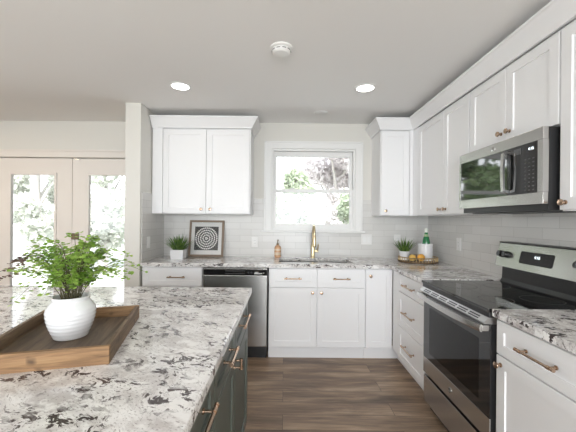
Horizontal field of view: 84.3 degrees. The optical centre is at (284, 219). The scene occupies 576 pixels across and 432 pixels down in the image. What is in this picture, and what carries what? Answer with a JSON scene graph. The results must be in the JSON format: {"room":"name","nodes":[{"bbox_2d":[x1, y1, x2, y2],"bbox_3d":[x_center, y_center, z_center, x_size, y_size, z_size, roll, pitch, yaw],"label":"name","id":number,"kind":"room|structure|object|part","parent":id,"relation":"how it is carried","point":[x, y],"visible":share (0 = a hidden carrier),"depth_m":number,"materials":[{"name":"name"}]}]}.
{"room":"kitchen","nodes":[
{"label":"kitchen","id":0,"kind":"room"},
{"bbox_2d":[124,103,163,286],"bbox_3d":[-1.437,0.104,3.303,0.155,2.425,0.595,1,0,0],"label":"wall","id":1,"kind":"structure","parent":0,"point":[138,127],"depth_m":3.01,"materials":[{"name":"white paint"}]},
{"bbox_2d":[147,236,149,247],"bbox_3d":[-1.355,0.222,3.170,0.009,0.116,0.072,1,0,0],"label":"switch","id":2,"kind":"object","parent":1,"relation":"attached to","point":[148,237],"visible":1,"depth_m":3.16,"materials":[{"name":"white plastic"}]},
{"bbox_2d":[0,121,427,338],"bbox_3d":[-1.711,0.101,3.666,6.980,2.425,0.148,1,0,0],"label":"wall","id":3,"kind":"structure","parent":0,"point":[239,230],"depth_m":3.59,"materials":[{"name":"tile"}]},
{"bbox_2d":[0,158,72,284],"bbox_3d":[-2.871,0.292,3.647,0.881,1.997,0.057,1,0,0],"label":"door","id":4,"kind":"structure","parent":3,"relation":"in","point":[61,168],"depth_m":3.63,"materials":[{"name":"white paint"}]},
{"bbox_3d":[-2.875,0.255,3.639,0.545,1.595,0.042,1,0,0],"label":"lite frame","id":5,"kind":"part","parent":4,"relation":"part of","materials":[{"name":"clear glass"}]},
{"bbox_2d":[0,149,124,157],"bbox_3d":[-2.466,0.257,3.587,1.902,2.100,0.026,1,0,0],"label":"trim","id":6,"kind":"structure","parent":3,"relation":"attached to","point":[3,152],"depth_m":3.58,"materials":[{"name":"white paint"}]},
{"bbox_2d":[71,159,124,285],"bbox_3d":[-1.983,0.301,3.643,0.889,1.997,0.063,1,0,0],"label":"door","id":7,"kind":"structure","parent":3,"relation":"in","point":[83,169],"depth_m":3.63,"materials":[{"name":"white paint"}]},
{"bbox_3d":[-1.980,0.264,3.639,0.555,1.595,0.042,1,0,0],"label":"lite frame","id":8,"kind":"part","parent":7,"relation":"part of","materials":[{"name":"white paint"}]},
{"bbox_2d":[152,128,253,214],"bbox_3d":[-0.850,-0.505,3.409,1.003,0.883,0.378,1,0,0],"label":"upper cabinet","id":9,"kind":"object","parent":3,"relation":"attached to","point":[195,170],"visible":1,"depth_m":3.26,"materials":[{"name":"white paint"}]},
{"bbox_3d":[-1.023,-0.500,3.260,0.440,0.859,0.020,1,0,0],"label":"door","id":10,"kind":"part","parent":9,"relation":"part of","materials":[{"name":"white paint"}]},
{"bbox_2d":[149,115,260,137],"bbox_3d":[-0.808,-0.990,3.386,1.081,0.107,0.422,1,0,0],"label":"crown molding","id":11,"kind":"structure","parent":9,"relation":"on","point":[157,121],"depth_m":3.21,"materials":[{"name":"white paint"}]},
{"bbox_3d":[-0.579,-0.496,3.260,0.439,0.859,0.020,1,0,0],"label":"door","id":12,"kind":"part","parent":9,"relation":"part of","materials":[{"name":"white paint"}]},
{"bbox_2d":[251,237,257,246],"bbox_3d":[-0.336,0.247,3.588,0.072,0.116,0.008,1,0,0],"label":"outlet","id":13,"kind":"object","parent":3,"relation":"attached to","point":[254,243],"visible":1,"depth_m":3.58,"materials":[{"name":"white plastic"}]},
{"bbox_2d":[261,141,364,232],"bbox_3d":[0.326,-0.372,3.640,1.161,1.025,0.180,1,0,0],"label":"window","id":14,"kind":"structure","parent":3,"relation":"in","point":[272,149],"depth_m":3.60,"materials":[{"name":"white paint"}]},
{"bbox_3d":[0.321,0.129,3.605,1.161,0.022,0.110,1,0,0],"label":"sill","id":15,"kind":"part","parent":14,"relation":"part of","materials":[{"name":"white paint"}]},
{"bbox_3d":[0.324,-0.127,3.635,0.901,0.446,0.035,1,0,0],"label":"sash","id":16,"kind":"part","parent":14,"relation":"part of","materials":[{"name":"glass"}]},
{"bbox_3d":[0.328,-0.547,3.672,0.901,0.466,0.035,1,0,0],"label":"sash","id":17,"kind":"part","parent":14,"relation":"part of","materials":[{"name":"white paint"}]},
{"bbox_2d":[361,234,371,244],"bbox_3d":[0.926,0.219,3.587,0.118,0.116,0.009,1,0,0],"label":"switch","id":18,"kind":"object","parent":3,"relation":"attached to","point":[366,239],"visible":1,"depth_m":3.58,"materials":[{"name":"white plastic"}]},
{"bbox_2d":[371,130,413,215],"bbox_3d":[1.160,-0.485,3.409,0.350,0.883,0.378,1,0,0],"label":"upper cabinet","id":19,"kind":"object","parent":3,"relation":"attached to","point":[392,150],"visible":0.99,"depth_m":3.26,"materials":[{"name":"white paint"}]},
{"bbox_3d":[1.134,-0.480,3.260,0.286,0.859,0.020,1,0,0],"label":"door","id":20,"kind":"part","parent":19,"relation":"part of","materials":[{"name":"white paint"}]},
{"bbox_2d":[365,0,575,138],"bbox_3d":[1.116,-0.972,2.329,0.405,0.107,2.537,1,0,0],"label":"crown molding","id":21,"kind":"structure","parent":19,"relation":"attached to","point":[554,15],"depth_m":1.93,"materials":[{"name":"white paint"}]},
{"bbox_2d":[394,235,400,244],"bbox_3d":[1.273,0.222,3.588,0.072,0.116,0.008,1,0,0],"label":"outlet","id":22,"kind":"object","parent":3,"relation":"attached to","point":[396,237],"visible":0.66,"depth_m":3.58,"materials":[{"name":"white plastic"}]},
{"bbox_2d":[0,0,575,124],"bbox_3d":[-1.774,-1.206,0.200,7.130,0.212,7.100,1,0,0],"label":"ceiling","id":23,"kind":"structure","parent":0,"point":[61,60],"depth_m":2.11,"materials":[{"name":"white paint"}]},
{"bbox_2d":[169,82,190,90],"bbox_3d":[-0.858,-1.100,2.620,0.172,0.007,0.172,1,0,0],"label":"recessed light","id":24,"kind":"object","parent":23,"relation":"in","point":[181,86],"visible":1,"depth_m":2.62,"materials":[{"name":"white paint"}]},
{"bbox_2d":[270,41,291,57],"bbox_3d":[-0.020,-1.072,2.020,0.140,0.047,0.140,1,0,0],"label":"smoke detector","id":25,"kind":"object","parent":23,"relation":"attached to","point":[280,49],"visible":1,"depth_m":1.98,"materials":[{"name":"white plastic"}]},
{"bbox_2d":[355,83,375,92],"bbox_3d":[0.665,-1.085,2.620,0.172,0.007,0.172,1,0,0],"label":"recessed light","id":26,"kind":"object","parent":23,"relation":"in","point":[367,87],"visible":1,"depth_m":2.61,"materials":[{"name":"white paint"}]},
{"bbox_2d":[245,339,447,431],"bbox_3d":[-1.798,1.363,0.200,7.130,0.100,7.100,1,0,0],"label":"floor","id":27,"kind":"structure","parent":0,"point":[285,394],"depth_m":2.39,"materials":[{"name":"brown wood"}]},
{"bbox_2d":[142,267,203,286],"bbox_3d":[-1.075,0.882,3.294,0.578,0.876,0.608,1,0,0],"label":"base cabinet","id":28,"kind":"object","parent":27,"relation":"on","point":[156,276],"visible":0.3,"depth_m":3.03,"materials":[{"name":"white paint"}]},
{"bbox_3d":[-1.074,0.775,3.040,0.570,0.279,0.020,1,0,0],"label":"drawer","id":29,"kind":"part","parent":28,"relation":"part of","materials":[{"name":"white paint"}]},
{"bbox_2d":[190,379,219,431],"bbox_3d":[-0.515,0.887,0.726,0.660,0.876,0.560,1,0,0],"label":"base cabinet","id":30,"kind":"object","parent":27,"relation":"on","point":[204,422],"visible":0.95,"depth_m":0.88,"materials":[{"name":"grey paint"}]},
{"bbox_3d":[-0.201,0.516,0.756,0.040,0.017,0.268,1,0,0],"label":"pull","id":31,"kind":"part","parent":30,"relation":"part of","materials":[{"name":"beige metal"}]},
{"bbox_2d":[213,332,242,431],"bbox_3d":[-0.515,0.887,1.218,0.660,0.876,0.420,1,0,0],"label":"base cabinet","id":32,"kind":"object","parent":27,"relation":"on","point":[224,379],"visible":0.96,"depth_m":1.23,"materials":[{"name":"grey paint"}]},
{"bbox_3d":[-0.235,0.908,1.218,0.020,0.599,0.412,1,0,0],"label":"door","id":33,"kind":"part","parent":32,"relation":"part of","materials":[{"name":"grey paint"}]},
{"bbox_3d":[-0.231,0.532,1.218,0.020,0.141,0.412,1,0,0],"label":"drawer","id":34,"kind":"part","parent":32,"relation":"part of","materials":[{"name":"grey paint"}]},
{"bbox_3d":[-0.201,0.518,1.213,0.040,0.017,0.158,1,0,0],"label":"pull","id":35,"kind":"part","parent":32,"relation":"part of","materials":[{"name":"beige metal"}]},
{"bbox_3d":[-0.202,0.631,1.393,0.040,0.048,0.017,1,0,0],"label":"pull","id":36,"kind":"part","parent":32,"relation":"part of","materials":[{"name":"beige metal"}]},
{"bbox_2d":[203,267,268,357],"bbox_3d":[-0.470,0.892,3.300,0.614,0.868,0.580,1,0,0],"label":"dishwasher","id":37,"kind":"object","parent":27,"relation":"on","point":[257,279],"visible":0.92,"depth_m":3.02,"materials":[{"name":"silver metal"}]},
{"bbox_3d":[-0.469,0.497,3.015,0.185,0.034,0.010,1,0,0],"label":"handle","id":38,"kind":"part","parent":37,"relation":"part of","materials":[{"name":"black plastic"}]},
{"bbox_3d":[-0.467,0.496,3.033,0.604,0.053,0.033,1,0,0],"label":"control panel","id":39,"kind":"part","parent":37,"relation":"part of","materials":[{"name":"black glass"}]},
{"bbox_2d":[234,303,250,431],"bbox_3d":[-0.515,0.887,1.680,0.660,0.876,0.500,1,0,0],"label":"base cabinet","id":40,"kind":"object","parent":27,"relation":"on","point":[241,332],"visible":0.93,"depth_m":1.69,"materials":[{"name":"grey paint"}]},
{"bbox_3d":[-0.235,0.921,1.680,0.020,0.574,0.492,1,0,0],"label":"door","id":41,"kind":"part","parent":40,"relation":"part of","materials":[{"name":"grey paint"}]},
{"bbox_3d":[-0.231,0.545,1.680,0.020,0.166,0.492,1,0,0],"label":"drawer","id":42,"kind":"part","parent":40,"relation":"part of","materials":[{"name":"grey paint"}]},
{"bbox_3d":[-0.201,0.516,1.630,0.040,0.017,0.208,1,0,0],"label":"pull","id":43,"kind":"part","parent":40,"relation":"part of","materials":[{"name":"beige metal"}]},
{"bbox_2d":[268,268,364,357],"bbox_3d":[0.307,0.895,3.294,0.921,0.876,0.608,1,0,0],"label":"base cabinet","id":44,"kind":"object","parent":27,"relation":"on","point":[314,312],"visible":1,"depth_m":3.04,"materials":[{"name":"white paint"}]},
{"bbox_3d":[0.081,0.553,3.040,0.454,0.176,0.020,1,0,0],"label":"drawer","id":45,"kind":"part","parent":44,"relation":"part of","materials":[{"name":"white paint"}]},
{"bbox_3d":[0.080,0.556,3.010,0.163,0.017,0.040,1,0,0],"label":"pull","id":46,"kind":"part","parent":44,"relation":"part of","materials":[{"name":"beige metal"}]},
{"bbox_3d":[0.077,0.929,3.040,0.454,0.564,0.020,1,0,0],"label":"door","id":47,"kind":"part","parent":44,"relation":"part of","materials":[{"name":"white paint"}]},
{"bbox_3d":[0.536,0.933,3.040,0.456,0.564,0.020,1,0,0],"label":"door","id":48,"kind":"part","parent":44,"relation":"part of","materials":[{"name":"white paint"}]},
{"bbox_3d":[0.540,0.557,3.040,0.456,0.176,0.020,1,0,0],"label":"drawer","id":49,"kind":"part","parent":44,"relation":"part of","materials":[{"name":"white paint"}]},
{"bbox_2d":[363,269,396,357],"bbox_3d":[0.933,0.901,3.299,0.328,0.876,0.598,1,0,0],"label":"base cabinet","id":50,"kind":"object","parent":27,"relation":"on","point":[378,282],"visible":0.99,"depth_m":3.04,"materials":[{"name":"white paint"}]},
{"bbox_2d":[392,270,425,390],"bbox_3d":[1.296,0.904,2.688,0.648,0.876,0.785,1,0,0],"label":"base cabinet","id":51,"kind":"object","parent":27,"relation":"on","point":[408,308],"visible":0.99,"depth_m":2.59,"materials":[{"name":"white paint"}]},
{"bbox_2d":[140,256,500,283],"bbox_3d":[0.128,0.435,2.941,2.978,0.036,1.301,1,0,0],"label":"countertop","id":52,"kind":"structure","parent":51,"relation":"on","point":[439,271],"depth_m":3.00,"materials":[{"name":"stone"}]},
{"bbox_2d":[163,234,193,259],"bbox_3d":[-1.100,0.270,3.333,0.351,0.271,0.332,1,0,0],"label":"potted plant","id":53,"kind":"object","parent":52,"relation":"on","point":[178,251],"visible":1,"depth_m":3.27,"materials":[{"name":"green plant"}]},
{"bbox_3d":[-1.108,0.356,3.330,0.136,0.098,0.136,1,0,0],"label":"pot","id":54,"kind":"part","parent":53,"relation":"part of","materials":[{"name":"white ceramic"}]},
{"bbox_2d":[188,220,224,256],"bbox_3d":[-0.870,0.205,3.545,0.385,0.403,0.090,1,0,0],"label":"framed print","id":55,"kind":"object","parent":52,"relation":"on","point":[207,236],"visible":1,"depth_m":3.54,"materials":[{"name":"brown wood"}]},
{"bbox_2d":[274,240,280,257],"bbox_3d":[-0.075,0.317,3.535,0.075,0.196,0.075,1,0,0],"label":"soap dispenser","id":56,"kind":"object","parent":52,"relation":"on","point":[277,250],"visible":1,"depth_m":3.51,"materials":[{"name":"orange glass"}]},
{"bbox_2d":[310,225,318,257],"bbox_3d":[0.335,0.236,3.444,0.093,0.366,0.216,1,0,0],"label":"faucet","id":57,"kind":"object","parent":52,"relation":"on","point":[313,245],"visible":1,"depth_m":3.50,"materials":[{"name":"gold metal"}]},
{"bbox_3d":[0.317,0.161,3.440,0.023,0.216,0.193,1,0,0],"label":"spout","id":58,"kind":"part","parent":57,"relation":"part of","materials":[{"name":"gold metal"}]},
{"bbox_2d":[398,254,438,263],"bbox_3d":[1.368,0.401,3.265,0.386,0.056,0.386,1,0,0],"label":"serving tray","id":59,"kind":"object","parent":52,"relation":"on","point":[416,261],"visible":0.76,"depth_m":3.12,"materials":[{"name":"brown wood"}]},
{"bbox_2d":[393,238,416,259],"bbox_3d":[1.249,0.289,3.303,0.240,0.245,0.254,1,0,0],"label":"potted plant","id":60,"kind":"object","parent":59,"relation":"on","point":[404,251],"visible":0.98,"depth_m":3.26,"materials":[{"name":"green plant"}]},
{"bbox_3d":[1.245,0.367,3.300,0.106,0.090,0.106,1,0,0],"label":"pot","id":61,"kind":"part","parent":60,"relation":"part of","materials":[{"name":"white ceramic"}]},
{"bbox_2d":[409,255,415,260],"bbox_3d":[1.284,0.379,3.190,0.072,0.064,0.070,1,0,24],"label":"lemon","id":62,"kind":"object","parent":59,"relation":"on","point":[410,256],"visible":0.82,"depth_m":3.17,"materials":[{"name":"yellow food"}]},
{"bbox_2d":[417,254,424,260],"bbox_3d":[1.363,0.376,3.175,0.074,0.074,0.074,1,0,0],"label":"orange","id":63,"kind":"object","parent":59,"relation":"on","point":[419,255],"visible":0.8,"depth_m":3.15,"materials":[{"name":"orange food"}]},
{"bbox_2d":[417,243,432,260],"bbox_3d":[1.442,0.327,3.260,0.148,0.173,0.148,1,0,0],"label":"wine cooler","id":64,"kind":"object","parent":59,"relation":"on","point":[426,250],"visible":0.83,"depth_m":3.20,"materials":[{"name":"white ceramic"}]},
{"bbox_2d":[422,228,429,243],"bbox_3d":[1.452,0.243,3.260,0.080,0.316,0.080,1,0,0],"label":"bottle","id":65,"kind":"object","parent":64,"relation":"in","point":[426,240],"visible":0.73,"depth_m":3.24,"materials":[{"name":"green glass"}]},
{"bbox_3d":[0.990,1.060,2.567,0.040,0.017,0.218,1,0,0],"label":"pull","id":66,"kind":"part","parent":51,"relation":"part of","materials":[{"name":"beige metal"}]},
{"bbox_3d":[0.995,0.549,2.567,0.040,0.017,0.218,1,0,0],"label":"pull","id":67,"kind":"part","parent":51,"relation":"part of","materials":[{"name":"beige metal"}]},
{"bbox_3d":[1.023,0.779,2.567,0.020,0.296,0.536,1,0,0],"label":"drawer","id":68,"kind":"part","parent":51,"relation":"part of","materials":[{"name":"white paint"}]},
{"bbox_3d":[1.025,0.549,2.567,0.020,0.151,0.536,1,0,0],"label":"drawer","id":69,"kind":"part","parent":51,"relation":"part of","materials":[{"name":"white paint"}]},
{"bbox_3d":[1.020,1.076,2.567,0.020,0.287,0.536,1,0,0],"label":"drawer","id":70,"kind":"part","parent":51,"relation":"part of","materials":[{"name":"white paint"}]},
{"bbox_2d":[417,241,575,431],"bbox_3d":[1.264,0.746,1.907,0.683,1.192,0.751,1,0,0],"label":"range","id":71,"kind":"object","parent":27,"relation":"on","point":[460,327],"visible":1,"depth_m":1.84,"materials":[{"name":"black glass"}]},
{"bbox_3d":[1.014,1.187,1.907,0.038,0.181,0.733,1,0,0],"label":"storage drawer","id":72,"kind":"part","parent":71,"relation":"part of","materials":[{"name":"silver metal"}]},
{"bbox_2d":[417,291,498,431],"bbox_3d":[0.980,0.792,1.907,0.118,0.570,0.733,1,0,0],"label":"oven","id":73,"kind":"object","parent":71,"relation":"in","point":[460,347],"depth_m":1.77,"materials":[{"name":"silver metal"}]},
{"bbox_3d":[1.002,0.490,1.907,0.074,0.032,0.733,1,0,0],"label":"vent trim","id":74,"kind":"part","parent":71,"relation":"part of","materials":[{"name":"silver metal"}]},
{"bbox_3d":[1.018,0.460,1.907,0.056,0.026,0.739,1,0,0],"label":"rail","id":75,"kind":"part","parent":71,"relation":"part of","materials":[{"name":"silver metal"}]},
{"bbox_2d":[422,280,575,311],"bbox_3d":[1.269,0.440,1.907,0.574,0.017,0.745,1,0,0],"label":"cooktop","id":76,"kind":"object","parent":71,"relation":"in","point":[482,296],"depth_m":1.83,"materials":[{"name":"black glass"}]},
{"bbox_3d":[1.513,0.236,2.235,0.045,0.049,0.048,1,0,0],"label":"knob","id":77,"kind":"part","parent":71,"relation":"part of","materials":[{"name":"black plastic"}]},
{"bbox_3d":[1.513,0.236,2.182,0.045,0.049,0.048,1,0,0],"label":"knob","id":78,"kind":"part","parent":71,"relation":"part of","materials":[{"name":"black plastic"}]},
{"bbox_3d":[1.560,0.240,1.907,0.100,0.165,0.749,1,0,0],"label":"control panel","id":79,"kind":"part","parent":71,"relation":"part of","materials":[{"name":"silver metal"}]},
{"bbox_2d":[493,319,575,431],"bbox_3d":[1.296,0.904,1.258,0.648,0.876,0.540,1,0,0],"label":"base cabinet","id":80,"kind":"object","parent":27,"relation":"on","point":[536,377],"visible":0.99,"depth_m":1.30,"materials":[{"name":"white paint"}]},
{"bbox_3d":[0.999,0.679,1.490,0.030,0.031,0.031,1,0,0],"label":"knob","id":81,"kind":"part","parent":80,"relation":"part of","materials":[{"name":"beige metal"}]},
{"bbox_2d":[492,309,575,353],"bbox_3d":[1.306,0.446,1.256,0.621,0.036,0.542,1,0,0],"label":"countertop","id":82,"kind":"structure","parent":80,"relation":"on","point":[557,327],"depth_m":1.33,"materials":[{"name":"stone"}]},
{"bbox_3d":[0.995,0.551,1.260,0.040,0.017,0.198,1,0,0],"label":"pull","id":83,"kind":"part","parent":80,"relation":"part of","materials":[{"name":"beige metal"}]},
{"bbox_3d":[1.021,0.930,1.257,0.020,0.579,0.530,1,0,0],"label":"door","id":84,"kind":"part","parent":80,"relation":"part of","materials":[{"name":"white paint"}]},
{"bbox_3d":[1.025,0.555,1.257,0.020,0.158,0.530,1,0,0],"label":"drawer","id":85,"kind":"part","parent":80,"relation":"part of","materials":[{"name":"white paint"}]},
{"bbox_3d":[-1.319,0.880,1.188,0.938,0.876,1.484,1,0,0],"label":"cabinet","id":86,"kind":"object","parent":27,"relation":"on","visible":0},
{"bbox_2d":[0,285,251,431],"bbox_3d":[-1.152,0.423,1.155,1.905,0.036,1.590,1,0,0],"label":"countertop","id":87,"kind":"structure","parent":86,"relation":"on","point":[159,379],"depth_m":0.86,"materials":[{"name":"stone"}]},
{"bbox_2d":[0,305,138,373],"bbox_3d":[-0.725,0.383,1.080,0.350,0.052,0.450,1,0,-14],"label":"wooden tray","id":88,"kind":"object","parent":87,"relation":"on","point":[29,346],"visible":0.93,"depth_m":1.00,"materials":[{"name":"brown wood"}]},
{"bbox_2d":[44,292,96,340],"bbox_3d":[-0.728,0.327,1.085,0.150,0.139,0.150,1,0,0],"label":"vase","id":89,"kind":"object","parent":88,"relation":"on","point":[66,319],"visible":0.96,"depth_m":1.03,"materials":[{"name":"white ceramic"}]},
{"bbox_2d":[0,231,147,306],"bbox_3d":[-0.722,0.157,1.088,0.477,0.230,0.419,1,0,-36],"label":"fern","id":90,"kind":"object","parent":89,"relation":"in","point":[74,279],"visible":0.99,"depth_m":1.05,"materials":[{"name":"green plant"}]},
{"bbox_3d":[1.704,0.134,0.200,0.150,2.425,6.800,1,0,0],"label":"wall","id":91,"kind":"structure","parent":0,"visible":0},
{"bbox_2d":[428,212,575,277],"bbox_3d":[1.625,0.106,2.246,0.008,0.651,2.692,1,0,0],"label":"wall","id":92,"kind":"structure","parent":91,"relation":"attached to","point":[481,236],"depth_m":2.52,"materials":[{"name":"tile"}]},
{"bbox_2d":[456,238,460,250],"bbox_3d":[1.615,0.225,2.950,0.008,0.116,0.072,1,0,0],"label":"outlet","id":93,"kind":"object","parent":92,"relation":"attached to","point":[458,240],"visible":1,"depth_m":2.95,"materials":[{"name":"white plastic"}]},
{"bbox_2d":[413,90,509,215],"bbox_3d":[1.459,-0.483,2.759,0.348,0.883,0.983,1,0,0],"label":"upper cabinet","id":94,"kind":"object","parent":92,"relation":"attached to","point":[440,142],"visible":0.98,"depth_m":2.66,"materials":[{"name":"white paint"}]},
{"bbox_3d":[1.325,-0.478,2.879,0.020,0.859,0.492,1,0,0],"label":"door","id":95,"kind":"part","parent":94,"relation":"part of","materials":[{"name":"white paint"}]},
{"bbox_3d":[1.325,-0.478,2.450,0.020,0.859,0.357,1,0,0],"label":"door","id":96,"kind":"part","parent":94,"relation":"part of","materials":[{"name":"white paint"}]},
{"bbox_2d":[557,19,575,210],"bbox_3d":[1.459,-0.483,1.290,0.348,0.883,0.460,1,0,0],"label":"upper cabinet","id":97,"kind":"object","parent":92,"relation":"attached to","point":[567,201],"visible":1,"depth_m":1.47,"materials":[{"name":"white paint"}]},
{"bbox_3d":[1.296,-0.083,1.483,0.030,0.031,0.031,1,0,0],"label":"knob","id":98,"kind":"part","parent":97,"relation":"part of","materials":[{"name":"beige metal"}]},
{"bbox_2d":[470,27,564,152],"bbox_3d":[1.461,-0.690,1.893,0.348,0.468,0.742,1,0,0],"label":"upper cabinet","id":99,"kind":"object","parent":91,"relation":"attached to","point":[524,96],"visible":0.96,"depth_m":1.78,"materials":[{"name":"white paint"}]},
{"bbox_3d":[1.327,-0.684,2.078,0.020,0.446,0.365,1,0,0],"label":"door","id":100,"kind":"part","parent":99,"relation":"part of","materials":[{"name":"white paint"}]},
{"bbox_3d":[1.300,-0.520,1.857,0.030,0.031,0.031,1,0,0],"label":"knob","id":101,"kind":"part","parent":99,"relation":"part of","materials":[{"name":"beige metal"}]},
{"bbox_2d":[459,126,575,213],"bbox_3d":[1.416,-0.247,1.901,0.410,0.412,0.733,1,0,0],"label":"microwave","id":102,"kind":"object","parent":99,"relation":"attached to","point":[519,174],"visible":0.99,"depth_m":1.73,"materials":[{"name":"silver metal"}]},
{"bbox_3d":[1.230,-0.265,1.779,0.036,0.238,0.022,1,0,0],"label":"handle","id":103,"kind":"part","parent":102,"relation":"part of","materials":[{"name":"silver metal"}]},
{"bbox_3d":[1.263,-0.265,1.677,0.026,0.256,0.218,1,0,0],"label":"control panel","id":104,"kind":"part","parent":102,"relation":"part of","materials":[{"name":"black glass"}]},
{"bbox_2d":[524,157,534,190],"bbox_3d":[1.249,-0.233,1.623,0.001,0.166,0.066,1,0,0],"label":"keypad","id":105,"kind":"object","parent":102,"relation":"attached to","point":[529,162],"depth_m":1.62,"materials":[{"name":"grey plastic"}]},
{"bbox_3d":[1.327,-0.684,1.708,0.020,0.446,0.365,1,0,0],"label":"door","id":106,"kind":"part","parent":99,"relation":"part of","materials":[{"name":"white paint"}]},
{"label":"outside","id":107,"kind":"structure","parent":0,"visible":0},
{"bbox_2d":[13,228,123,278],"bbox_3d":[-0.016,1.680,10.000,80.000,0.100,100.000,1,0,0],"label":"ground","id":108,"kind":"structure","parent":107,"point":[19,244],"depth_m":13.29,"materials":[{"name":"grey"}]},
{"bbox_2d":[13,175,53,268],"bbox_3d":[-7.826,-1.208,10.301,2.528,5.535,2.064,1,0,32],"label":"tree","id":109,"kind":"object","parent":108,"relation":"on","point":[32,220],"visible":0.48,"depth_m":9.90,"materials":[{"name":"grey plant"}]},
{"bbox_2d":[90,176,124,270],"bbox_3d":[-5.622,-1.276,10.093,2.144,5.714,2.194,1,0,0],"label":"tree","id":110,"kind":"object","parent":108,"relation":"on","point":[108,204],"visible":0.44,"depth_m":9.63,"materials":[{"name":"grey plant"}]},
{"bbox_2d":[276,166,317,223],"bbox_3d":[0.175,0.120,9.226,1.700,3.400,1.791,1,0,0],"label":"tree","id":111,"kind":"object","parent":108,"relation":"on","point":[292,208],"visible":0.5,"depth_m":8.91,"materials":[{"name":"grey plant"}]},
{"bbox_2d":[283,157,348,223],"bbox_3d":[1.867,-1.022,10.980,3.439,5.348,3.015,1,0,-37],"label":"tree","id":112,"kind":"object","parent":108,"relation":"on","point":[335,174],"visible":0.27,"depth_m":10.77,"materials":[{"name":"grey plant"}]},
{"bbox_2d":[336,188,348,223],"bbox_3d":[2.126,0.393,8.989,1.501,2.882,1.762,1,0,-36],"label":"tree","id":113,"kind":"object","parent":108,"relation":"on","point":[342,208],"visible":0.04,"depth_m":8.90,"materials":[{"name":"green plant"}]},
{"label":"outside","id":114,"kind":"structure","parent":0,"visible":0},
{"bbox_2d":[13,278,123,285],"bbox_3d":[-3.264,1.509,5.680,11.500,0.180,3.840,1,0,0],"label":"floor","id":115,"kind":"structure","parent":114,"point":[100,282],"depth_m":7.19,"materials":[{"name":"white concrete"}]}
]}

